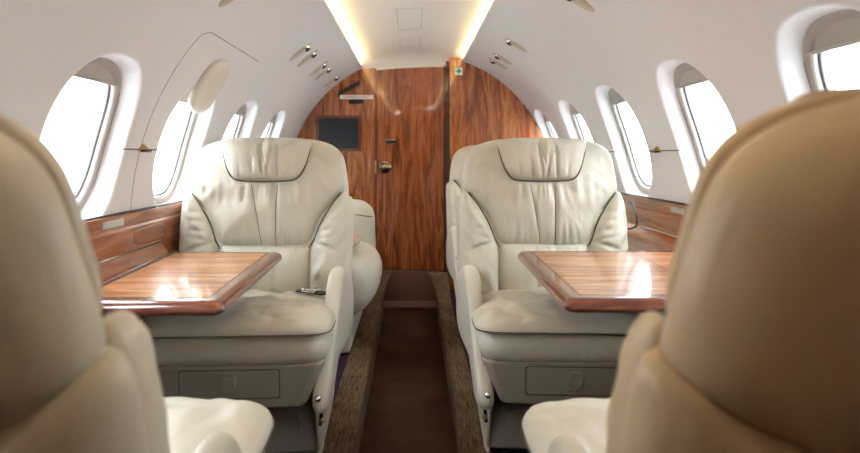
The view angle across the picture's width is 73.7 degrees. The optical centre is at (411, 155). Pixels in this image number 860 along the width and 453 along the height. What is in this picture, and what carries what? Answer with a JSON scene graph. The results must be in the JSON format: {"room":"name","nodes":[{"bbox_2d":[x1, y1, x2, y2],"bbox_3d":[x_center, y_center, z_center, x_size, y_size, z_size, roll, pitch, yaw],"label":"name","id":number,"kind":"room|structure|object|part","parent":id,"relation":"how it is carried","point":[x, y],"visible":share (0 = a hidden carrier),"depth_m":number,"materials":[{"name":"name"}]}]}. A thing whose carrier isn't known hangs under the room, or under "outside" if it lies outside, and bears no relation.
{"room":"aircraft cabin","nodes":[
{"label":"aircraft cabin","id":0,"kind":"room"},
{"bbox_2d":[0,113,274,452],"bbox_3d":[-0.546,0.436,0.742,0.642,1.000,0.773,0,0,2],"label":"armchair","id":1,"kind":"object","parent":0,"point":[75,378],"visible":1,"depth_m":0.44,"materials":[{"name":"beige leather"}]},
{"bbox_3d":[-0.552,0.144,0.516,0.578,0.407,0.174,0,0,2],"label":"backrest","id":2,"kind":"part","parent":1,"relation":"part of","materials":[{"name":"beige leather"}]},
{"bbox_3d":[-0.271,0.559,0.807,0.052,0.364,0.555,0,0,-4],"label":"armrest","id":3,"kind":"part","parent":1,"relation":"part of","materials":[{"name":"beige leather"}]},
{"bbox_2d":[164,397,272,452],"bbox_3d":[-0.544,0.499,0.845,0.566,0.114,0.562,0,0,2],"label":"seat cushion","id":4,"kind":"object","parent":1,"relation":"on","point":[190,420],"depth_m":1.00,"materials":[{"name":"beige leather"}]},
{"bbox_2d":[0,0,361,218],"bbox_3d":[-0.640,0.144,1.650,0.581,1.572,4.800,0,0,0],"label":"wall","id":5,"kind":"structure","parent":0,"point":[44,44],"depth_m":1.74,"materials":[{"name":"white plastic"}]},
{"bbox_2d":[73,57,120,209],"bbox_3d":[-0.883,-0.049,1.500,0.167,0.489,0.361,0,0,0],"label":"window","id":6,"kind":"structure","parent":5,"relation":"in","point":[104,71],"depth_m":1.63,"materials":[{"name":"grey plastic"}]},
{"bbox_2d":[76,65,113,82],"bbox_3d":[-0.820,-0.225,1.500,0.026,0.050,0.250,0,0,0],"label":"shade","id":7,"kind":"object","parent":6,"relation":"attached to","point":[96,73],"depth_m":1.50,"materials":[{"name":"beige plastic"}]},
{"bbox_3d":[-0.832,-0.200,1.500,0.009,0.009,0.250,0,0,0],"label":"pull rail","id":8,"kind":"part","parent":6,"relation":"part of","materials":[{"name":"grey plastic"}]},
{"bbox_2d":[83,200,182,319],"bbox_3d":[-0.858,0.384,2.075,0.065,0.432,3.750,0,0,0],"label":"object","id":9,"kind":"object","parent":5,"relation":"attached to","point":[121,242],"visible":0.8,"depth_m":1.75,"materials":[{"name":"brown wood"}]},
{"bbox_2d":[101,250,281,315],"bbox_3d":[-0.627,0.364,1.613,0.390,0.080,0.625,0,1,0],"label":"folding table","id":10,"kind":"object","parent":9,"relation":"attached to","point":[174,283],"visible":0.91,"depth_m":1.48,"materials":[{"name":"brown wood"}]},
{"bbox_3d":[-0.627,0.326,1.612,0.297,0.003,0.532,0,1,0],"label":"veneer panel","id":11,"kind":"part","parent":10,"relation":"part of","materials":[{"name":"brown wood"}]},
{"bbox_2d":[138,144,151,151],"bbox_3d":[-0.841,-0.027,1.800,0.023,0.032,0.070,0,0,0],"label":"latch","id":12,"kind":"object","parent":5,"relation":"attached to","point":[143,148],"depth_m":1.79,"materials":[{"name":"gold metal"}]},
{"bbox_3d":[-0.843,-0.027,1.800,0.019,0.032,0.070,0,0,0],"label":"catch plate","id":13,"kind":"part","parent":12,"relation":"part of","materials":[{"name":"gold metal"}]},
{"bbox_2d":[154,89,197,203],"bbox_3d":[-0.883,-0.049,2.110,0.167,0.489,0.361,0,0,0],"label":"window","id":14,"kind":"structure","parent":5,"relation":"in","point":[165,193],"depth_m":2.24,"materials":[{"name":"grey plastic"}]},
{"bbox_2d":[182,92,189,100],"bbox_3d":[-0.820,-0.225,2.110,0.026,0.050,0.250,0,0,0],"label":"shade","id":15,"kind":"object","parent":14,"relation":"attached to","point":[185,98],"depth_m":2.09,"materials":[{"name":"beige plastic"}]},
{"bbox_2d":[130,32,258,209],"bbox_3d":[-0.763,-0.104,2.104,0.237,0.589,0.631,0,0,0],"label":"trim","id":16,"kind":"structure","parent":5,"relation":"attached to","point":[209,32],"depth_m":1.79,"materials":[{"name":"grey"}]},
{"bbox_2d":[188,59,230,112],"bbox_3d":[-0.733,-0.253,2.085,0.132,0.196,0.182,0,0,0],"label":"handle cover","id":17,"kind":"object","parent":5,"relation":"attached to","point":[202,96],"visible":0.97,"depth_m":2.03,"materials":[{"name":"beige plastic"}]},
{"bbox_2d":[219,0,233,6],"bbox_3d":[-0.536,-0.501,1.750,0.112,0.092,0.068,0,0,0],"label":"air vent","id":18,"kind":"object","parent":5,"relation":"in","point":[222,3],"visible":1,"depth_m":1.74,"materials":[{"name":"beige plastic"}]},
{"bbox_2d":[228,104,246,138],"bbox_3d":[-0.883,-0.049,2.720,0.167,0.489,0.361,0,0,0],"label":"window","id":19,"kind":"structure","parent":5,"relation":"in","point":[239,118],"depth_m":2.85,"materials":[{"name":"white glass"}]},
{"bbox_2d":[262,114,275,137],"bbox_3d":[-0.883,-0.049,3.330,0.167,0.489,0.361,0,0,0],"label":"window","id":20,"kind":"structure","parent":5,"relation":"in","point":[267,133],"depth_m":3.46,"materials":[{"name":"white glass"}]},
{"bbox_2d":[289,43,311,60],"bbox_3d":[-0.536,-0.501,2.750,0.112,0.092,0.068,0,0,0],"label":"air vent","id":21,"kind":"object","parent":5,"relation":"in","point":[306,48],"visible":1,"depth_m":2.73,"materials":[{"name":"beige plastic"}]},
{"bbox_2d":[297,50,317,66],"bbox_3d":[-0.536,-0.501,2.930,0.112,0.092,0.068,0,0,0],"label":"air vent","id":22,"kind":"object","parent":5,"relation":"in","point":[313,54],"visible":1,"depth_m":2.91,"materials":[{"name":"beige plastic"}]},
{"bbox_2d":[309,61,327,75],"bbox_3d":[-0.536,-0.501,3.280,0.112,0.092,0.068,0,0,0],"label":"air vent","id":23,"kind":"object","parent":5,"relation":"in","point":[324,65],"visible":1,"depth_m":3.26,"materials":[{"name":"beige plastic"}]},
{"bbox_2d":[314,66,331,80],"bbox_3d":[-0.536,-0.501,3.460,0.112,0.092,0.068,0,0,0],"label":"air vent","id":24,"kind":"object","parent":5,"relation":"in","point":[328,70],"visible":1,"depth_m":3.44,"materials":[{"name":"beige plastic"}]},
{"bbox_2d":[324,74,339,86],"bbox_3d":[-0.536,-0.501,3.820,0.112,0.092,0.068,0,0,0],"label":"air vent","id":25,"kind":"object","parent":5,"relation":"in","point":[336,78],"visible":1,"depth_m":3.80,"materials":[{"name":"beige plastic"}]},
{"bbox_2d":[331,310,362,409],"bbox_3d":[-0.598,1.007,1.650,0.605,0.146,4.800,0,0,0],"label":"trim","id":26,"kind":"structure","parent":5,"relation":"attached to","point":[342,360],"depth_m":2.51,"materials":[{"name":"carpet"}]},
{"bbox_2d":[341,199,381,353],"bbox_3d":[-0.521,0.588,3.094,0.724,0.683,0.832,0,0,0],"label":"divan","id":27,"kind":"object","parent":26,"relation":"on","point":[366,260],"visible":0.16,"depth_m":2.86,"materials":[{"name":"beige leather"}]},
{"bbox_2d":[353,231,359,246],"bbox_3d":[-0.322,0.420,2.860,0.127,0.084,0.180,0,0,0],"label":"cushion","id":28,"kind":"object","parent":27,"relation":"on","point":[356,238],"visible":0.2,"depth_m":2.81,"materials":[{"name":"beige fabric"}]},
{"bbox_2d":[352,241,381,314],"bbox_3d":[-0.497,0.627,3.010,0.676,0.357,0.664,0,0,0],"label":"cushion","id":29,"kind":"object","parent":27,"relation":"on","point":[366,260],"depth_m":2.79,"materials":[{"name":"beige leather"}]},
{"bbox_2d":[322,272,392,452],"bbox_3d":[-0.213,0.930,1.625,0.163,0.240,4.750,0,0,0],"label":"trim","id":30,"kind":"structure","parent":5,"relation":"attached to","point":[348,412],"depth_m":2.36,"materials":[{"name":"brown carpet"}]},
{"bbox_2d":[141,137,353,452],"bbox_3d":[-0.529,0.432,1.934,0.642,1.006,0.726,0,0,-3],"label":"armchair","id":31,"kind":"object","parent":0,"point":[277,347],"visible":0.82,"depth_m":1.95,"materials":[{"name":"beige leather"}]},
{"bbox_3d":[-0.512,0.642,1.611,0.274,0.079,0.016,0,0,-3],"label":"drawer","id":32,"kind":"part","parent":31,"relation":"part of","materials":[{"name":"beige leather"}]},
{"bbox_2d":[141,289,334,338],"bbox_3d":[-0.525,0.499,1.856,0.566,0.114,0.562,0,0,-3],"label":"seat cushion","id":33,"kind":"object","parent":31,"relation":"on","point":[258,313],"depth_m":1.62,"materials":[{"name":"beige leather"}]},
{"bbox_2d":[222,137,311,180],"bbox_3d":[-0.539,0.012,2.116,0.330,0.161,0.093,0,0,-3],"label":"pillow","id":34,"kind":"object","parent":31,"relation":"on","point":[243,159],"depth_m":2.09,"materials":[{"name":"beige leather"}]},
{"bbox_3d":[-0.540,0.138,2.146,0.578,0.415,0.148,0,0,-3],"label":"backrest","id":35,"kind":"part","parent":31,"relation":"part of","materials":[{"name":"beige leather"}]},
{"bbox_2d":[296,286,325,294],"bbox_3d":[-0.341,0.457,1.948,0.110,0.016,0.040,0,0,25],"label":"belt","id":36,"kind":"object","parent":31,"relation":"on","point":[308,290],"visible":0.9,"depth_m":1.94,"materials":[{"name":"silver metal"}]},
{"bbox_3d":[-0.266,0.760,1.684,0.011,0.073,0.031,0,0,-20],"label":"recline lever","id":37,"kind":"part","parent":31,"relation":"part of","materials":[{"name":"grey metal"}]},
{"bbox_3d":[-0.253,0.559,1.901,0.052,0.364,0.555,0,0,2],"label":"armrest","id":38,"kind":"part","parent":31,"relation":"part of","materials":[{"name":"beige leather"}]},
{"bbox_2d":[297,68,448,271],"bbox_3d":[0.050,0.168,4.077,1.860,1.764,0.065,0,0,0],"label":"wall","id":39,"kind":"structure","parent":0,"point":[360,165],"depth_m":4.04,"materials":[{"name":"brown wood"}]},
{"bbox_2d":[316,115,360,150],"bbox_3d":[-0.516,-0.159,4.033,0.316,0.252,0.022,0,0,0],"label":"wall monitor","id":40,"kind":"object","parent":39,"relation":"attached to","point":[343,132],"visible":0.81,"depth_m":4.03,"materials":[{"name":"black glass"}]},
{"bbox_2d":[337,80,359,96],"bbox_3d":[-0.445,-0.477,4.043,0.160,0.116,0.003,0,0,0],"label":"air vent","id":41,"kind":"object","parent":39,"relation":"in","point":[357,83],"visible":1,"depth_m":4.04,"materials":[{"name":"grey metal"}]},
{"bbox_2d":[349,100,363,103],"bbox_3d":[-0.392,-0.383,4.037,0.104,0.028,0.014,0,0,0],"label":"switch plate","id":42,"kind":"object","parent":39,"relation":"attached to","point":[350,101],"visible":1,"depth_m":4.03,"materials":[{"name":"black plastic"}]},
{"bbox_2d":[340,95,372,98],"bbox_3d":[-0.391,-0.415,4.042,0.234,0.030,0.005,0,0,0],"label":"placard","id":43,"kind":"object","parent":39,"relation":"attached to","point":[341,96],"visible":1,"depth_m":4.04,"materials":[{"name":"white"}]},
{"bbox_2d":[375,69,376,249],"bbox_3d":[-0.257,0.060,4.064,0.010,1.491,0.032,0,0,0],"label":"trim","id":44,"kind":"structure","parent":39,"relation":"attached to","point":[375,69],"depth_m":4.07,"materials":[{"name":"brown wood"}]},
{"bbox_2d":[375,67,443,269],"bbox_3d":[-0.019,0.053,4.048,0.486,1.506,0.075,0,0,0],"label":"door","id":45,"kind":"structure","parent":39,"relation":"in","point":[409,165],"depth_m":4.05,"materials":[{"name":"brown wood"}]},
{"bbox_3d":[-0.191,0.078,4.031,0.092,0.092,0.042,0,0,0],"label":"knob","id":46,"kind":"part","parent":45,"relation":"part of","materials":[{"name":"brown metal"}]},
{"bbox_2d":[444,65,444,269],"bbox_3d":[0.231,0.060,4.064,0.010,1.491,0.032,0,0,0],"label":"trim","id":47,"kind":"structure","parent":39,"relation":"attached to","point":[444,65],"depth_m":4.05,"materials":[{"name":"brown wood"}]},
{"bbox_2d":[445,61,448,71],"bbox_3d":[0.250,-0.632,4.050,0.024,0.065,0.060,0,0,0],"label":"trim","id":48,"kind":"structure","parent":39,"relation":"attached to","point":[447,62],"depth_m":4.02,"materials":[{"name":"brown wood"}]},
{"bbox_2d":[359,308,457,452],"bbox_3d":[-0.010,1.065,1.690,0.580,0.030,4.880,0,0,0],"label":"floor","id":49,"kind":"structure","parent":0,"point":[409,410],"depth_m":2.54,"materials":[{"name":"brown carpet"}]},
{"bbox_2d":[326,0,492,69],"bbox_3d":[0.000,-0.649,1.650,0.800,0.127,4.800,0,0,0],"label":"ceiling","id":50,"kind":"structure","parent":0,"point":[448,28],"depth_m":3.16,"materials":[{"name":"white plastic"}]},
{"bbox_2d":[396,8,422,29],"bbox_3d":[-0.013,-0.707,2.975,0.127,0.008,0.452,0,0,0],"label":"trim","id":51,"kind":"structure","parent":50,"relation":"attached to","point":[405,8],"depth_m":2.98,"materials":[{"name":"grey plastic"}]},
{"bbox_2d":[382,270,443,307],"bbox_3d":[-0.012,0.929,4.055,0.474,0.242,0.168,0,0,0],"label":"step","id":52,"kind":"structure","parent":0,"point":[404,288],"depth_m":4.01,"materials":[{"name":"brown carpet"}]},
{"bbox_2d":[449,57,543,289],"bbox_3d":[0.621,0.120,4.030,0.718,1.620,0.080,0,0,0],"label":"bulkhead","id":53,"kind":"object","parent":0,"point":[482,109],"depth_m":3.99,"materials":[{"name":"brown wood"}]},
{"bbox_2d":[445,114,448,277],"bbox_3d":[0.250,0.305,4.061,0.029,1.210,0.014,0,0,0],"label":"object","id":54,"kind":"object","parent":53,"relation":"hanging from","point":[446,115],"visible":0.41,"depth_m":4.06,"materials":[{"name":"brown wood"}]},
{"bbox_2d":[455,67,462,74],"bbox_3d":[0.325,-0.590,3.987,0.054,0.054,0.003,0,0,0],"label":"sign","id":55,"kind":"object","parent":53,"relation":"attached to","point":[458,70],"visible":1,"depth_m":3.99,"materials":[{"name":"white"}]},
{"bbox_2d":[428,272,490,452],"bbox_3d":[0.177,0.930,1.625,0.141,0.240,4.750,0,0,0],"label":"trim","id":56,"kind":"structure","parent":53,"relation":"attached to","point":[465,414],"depth_m":2.43,"materials":[{"name":"brown carpet"}]},
{"bbox_2d":[462,0,859,203],"bbox_3d":[0.690,0.124,1.665,0.680,1.612,4.830,0,0,0],"label":"wall","id":57,"kind":"structure","parent":0,"point":[750,52],"depth_m":2.04,"materials":[{"name":"white plastic"}]},
{"bbox_2d":[450,290,528,452],"bbox_3d":[0.624,1.007,1.650,0.752,0.146,4.800,0,0,0],"label":"trim","id":58,"kind":"structure","parent":57,"relation":"attached to","point":[452,292],"depth_m":2.82,"materials":[{"name":"carpet"}]},
{"bbox_2d":[446,145,476,295],"bbox_3d":[0.509,0.432,3.084,0.642,1.006,0.726,0,0,2],"label":"armchair","id":59,"kind":"object","parent":58,"relation":"on","point":[453,187],"visible":0.12,"depth_m":3.24,"materials":[{"name":"beige leather"}]},
{"bbox_3d":[0.234,0.559,3.046,0.052,0.364,0.555,0,0,-3],"label":"armrest","id":60,"kind":"part","parent":59,"relation":"part of","materials":[{"name":"beige leather"}]},
{"bbox_3d":[0.517,0.138,3.296,0.578,0.415,0.148,0,0,2],"label":"backrest","id":61,"kind":"part","parent":59,"relation":"part of","materials":[{"name":"beige leather"}]},
{"bbox_2d":[456,138,641,452],"bbox_3d":[0.479,0.432,1.959,0.642,1.006,0.726,0,0,3],"label":"armchair","id":62,"kind":"object","parent":58,"relation":"on","point":[524,349],"visible":0.77,"depth_m":2.06,"materials":[{"name":"beige leather"}]},
{"bbox_3d":[0.203,0.559,1.923,0.052,0.364,0.555,0,0,-3],"label":"armrest","id":63,"kind":"part","parent":62,"relation":"part of","materials":[{"name":"beige leather"}]},
{"bbox_3d":[0.218,0.760,1.706,0.011,0.073,0.031,0,0,19],"label":"recline lever","id":64,"kind":"part","parent":62,"relation":"part of","materials":[{"name":"grey metal"}]},
{"bbox_3d":[0.488,0.138,2.171,0.578,0.415,0.148,0,0,2],"label":"backrest","id":65,"kind":"part","parent":62,"relation":"part of","materials":[{"name":"beige leather"}]},
{"bbox_2d":[497,138,585,180],"bbox_3d":[0.487,0.012,2.141,0.330,0.161,0.093,0,0,3],"label":"headrest cover","id":66,"kind":"object","parent":62,"relation":"on","point":[518,159],"depth_m":2.11,"materials":[{"name":"beige leather"}]},
{"bbox_2d":[472,287,641,335],"bbox_3d":[0.475,0.499,1.881,0.566,0.114,0.562,0,0,2],"label":"seat cushion","id":67,"kind":"object","parent":62,"relation":"on","point":[496,311],"depth_m":1.64,"materials":[{"name":"beige leather"}]},
{"bbox_3d":[0.465,0.642,1.636,0.274,0.079,0.016,0,0,2],"label":"drawer","id":68,"kind":"part","parent":62,"relation":"part of","materials":[{"name":"beige leather"}]},
{"bbox_2d":[521,87,859,452],"bbox_3d":[0.495,0.436,0.742,0.642,1.000,0.773,0,0,-2],"label":"armchair","id":69,"kind":"object","parent":58,"relation":"on","point":[755,347],"visible":1,"depth_m":0.41,"materials":[{"name":"beige leather"}]},
{"bbox_2d":[522,398,609,452],"bbox_3d":[0.491,0.499,0.845,0.566,0.114,0.562,0,0,-2],"label":"seat cushion","id":70,"kind":"object","parent":69,"relation":"on","point":[584,417],"depth_m":1.00,"materials":[{"name":"beige leather"}]},
{"bbox_3d":[0.219,0.559,0.804,0.052,0.364,0.555,0,0,3],"label":"armrest","id":71,"kind":"part","parent":69,"relation":"part of","materials":[{"name":"beige leather"}]},
{"bbox_3d":[0.503,0.144,0.516,0.578,0.407,0.174,0,0,-2],"label":"backrest","id":72,"kind":"part","parent":69,"relation":"part of","materials":[{"name":"beige leather"}]},
{"bbox_2d":[489,58,507,69],"bbox_3d":[0.535,-0.573,3.550,0.123,0.076,0.068,0,0,0],"label":"air vent","id":73,"kind":"object","parent":57,"relation":"in","point":[492,61],"visible":1,"depth_m":3.53,"materials":[{"name":"beige plastic"}]},
{"bbox_2d":[493,53,512,64],"bbox_3d":[0.535,-0.573,3.370,0.123,0.076,0.068,0,0,0],"label":"air vent","id":74,"kind":"object","parent":57,"relation":"in","point":[497,56],"visible":1,"depth_m":3.35,"materials":[{"name":"beige plastic"}]},
{"bbox_2d":[504,38,526,51],"bbox_3d":[0.535,-0.573,2.950,0.123,0.076,0.068,0,0,0],"label":"air vent","id":75,"kind":"object","parent":57,"relation":"in","point":[509,42],"visible":1,"depth_m":2.93,"materials":[{"name":"beige plastic"}]},
{"bbox_2d":[543,114,557,137],"bbox_3d":[0.970,-0.077,3.800,0.193,0.528,0.361,0,0,0],"label":"window","id":76,"kind":"structure","parent":57,"relation":"in","point":[550,128],"depth_m":3.93,"materials":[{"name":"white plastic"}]},
{"bbox_2d":[569,103,588,140],"bbox_3d":[0.970,-0.077,3.150,0.193,0.528,0.361,0,0,0],"label":"window","id":77,"kind":"structure","parent":57,"relation":"in","point":[576,117],"depth_m":3.28,"materials":[{"name":"grey plastic"}]},
{"bbox_2d":[566,0,594,12],"bbox_3d":[0.581,-0.543,2.000,0.118,0.083,0.068,0,0,0],"label":"air vent","id":78,"kind":"object","parent":57,"relation":"in","point":[585,5],"visible":1,"depth_m":1.99,"materials":[{"name":"beige plastic"}]},
{"bbox_2d":[608,88,650,193],"bbox_3d":[0.970,-0.077,2.500,0.193,0.528,0.361,0,0,0],"label":"window","id":79,"kind":"structure","parent":57,"relation":"in","point":[615,99],"depth_m":2.63,"materials":[{"name":"grey plastic"}]},
{"bbox_2d":[612,93,623,102],"bbox_3d":[0.898,-0.264,2.500,0.033,0.058,0.256,0,0,0],"label":"shade","id":80,"kind":"object","parent":79,"relation":"attached to","point":[616,97],"depth_m":2.53,"materials":[{"name":"beige plastic"}]},
{"bbox_2d":[620,192,686,315],"bbox_3d":[0.958,0.384,2.075,0.065,0.432,3.750,0,0,0],"label":"ledge","id":81,"kind":"object","parent":57,"relation":"attached to","point":[660,221],"visible":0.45,"depth_m":2.26,"materials":[{"name":"brown wood"}]},
{"bbox_2d":[518,249,673,312],"bbox_3d":[0.640,0.364,1.635,0.570,0.080,0.620,0,1,0],"label":"folding table","id":82,"kind":"object","parent":81,"relation":"attached to","point":[627,281],"visible":0.54,"depth_m":1.54,"materials":[{"name":"brown wood"}]},
{"bbox_3d":[0.640,0.326,1.634,0.477,0.003,0.527,0,1,0],"label":"veneer panel","id":83,"kind":"part","parent":82,"relation":"part of","materials":[{"name":"brown wood"}]},
{"bbox_2d":[627,201,637,229],"bbox_3d":[0.925,0.256,2.449,0.058,0.120,0.203,0,0,0],"label":"cord","id":84,"kind":"object","parent":81,"relation":"on","point":[630,202],"visible":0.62,"depth_m":2.37,"materials":[{"name":"black rubber"}]},
{"bbox_2d":[651,146,661,152],"bbox_3d":[0.941,-0.027,2.205,0.023,0.032,0.070,0,0,0],"label":"latch","id":85,"kind":"object","parent":57,"relation":"attached to","point":[657,149],"depth_m":2.19,"materials":[{"name":"gold metal"}]},
{"bbox_2d":[674,63,710,169],"bbox_3d":[0.970,-0.077,1.850,0.193,0.528,0.361,0,0,0],"label":"window","id":86,"kind":"structure","parent":57,"relation":"in","point":[686,75],"depth_m":1.99,"materials":[{"name":"grey plastic"}]},
{"bbox_3d":[0.914,-0.235,1.850,0.009,0.009,0.256,0,0,0],"label":"pull rail","id":87,"kind":"part","parent":86,"relation":"part of","materials":[{"name":"grey plastic"}]},
{"bbox_2d":[679,69,706,85],"bbox_3d":[0.898,-0.264,1.850,0.033,0.058,0.256,0,0,0],"label":"shade","id":88,"kind":"object","parent":86,"relation":"attached to","point":[687,77],"depth_m":1.86,"materials":[{"name":"beige plastic"}]},
{"bbox_2d":[803,9,859,91],"bbox_3d":[0.970,-0.077,1.200,0.193,0.528,0.361,0,0,0],"label":"window","id":89,"kind":"structure","parent":57,"relation":"in","point":[841,28],"depth_m":1.26,"materials":[{"name":"grey plastic"}]},
{"bbox_3d":[0.914,-0.235,1.200,0.009,0.009,0.256,0,0,0],"label":"pull rail","id":90,"kind":"part","parent":89,"relation":"part of","materials":[{"name":"grey plastic"}]},
{"bbox_2d":[813,21,859,50],"bbox_3d":[0.898,-0.264,1.200,0.033,0.058,0.256,0,0,0],"label":"shade","id":91,"kind":"object","parent":89,"relation":"attached to","point":[827,35],"depth_m":1.22,"materials":[{"name":"beige plastic"}]}
]}

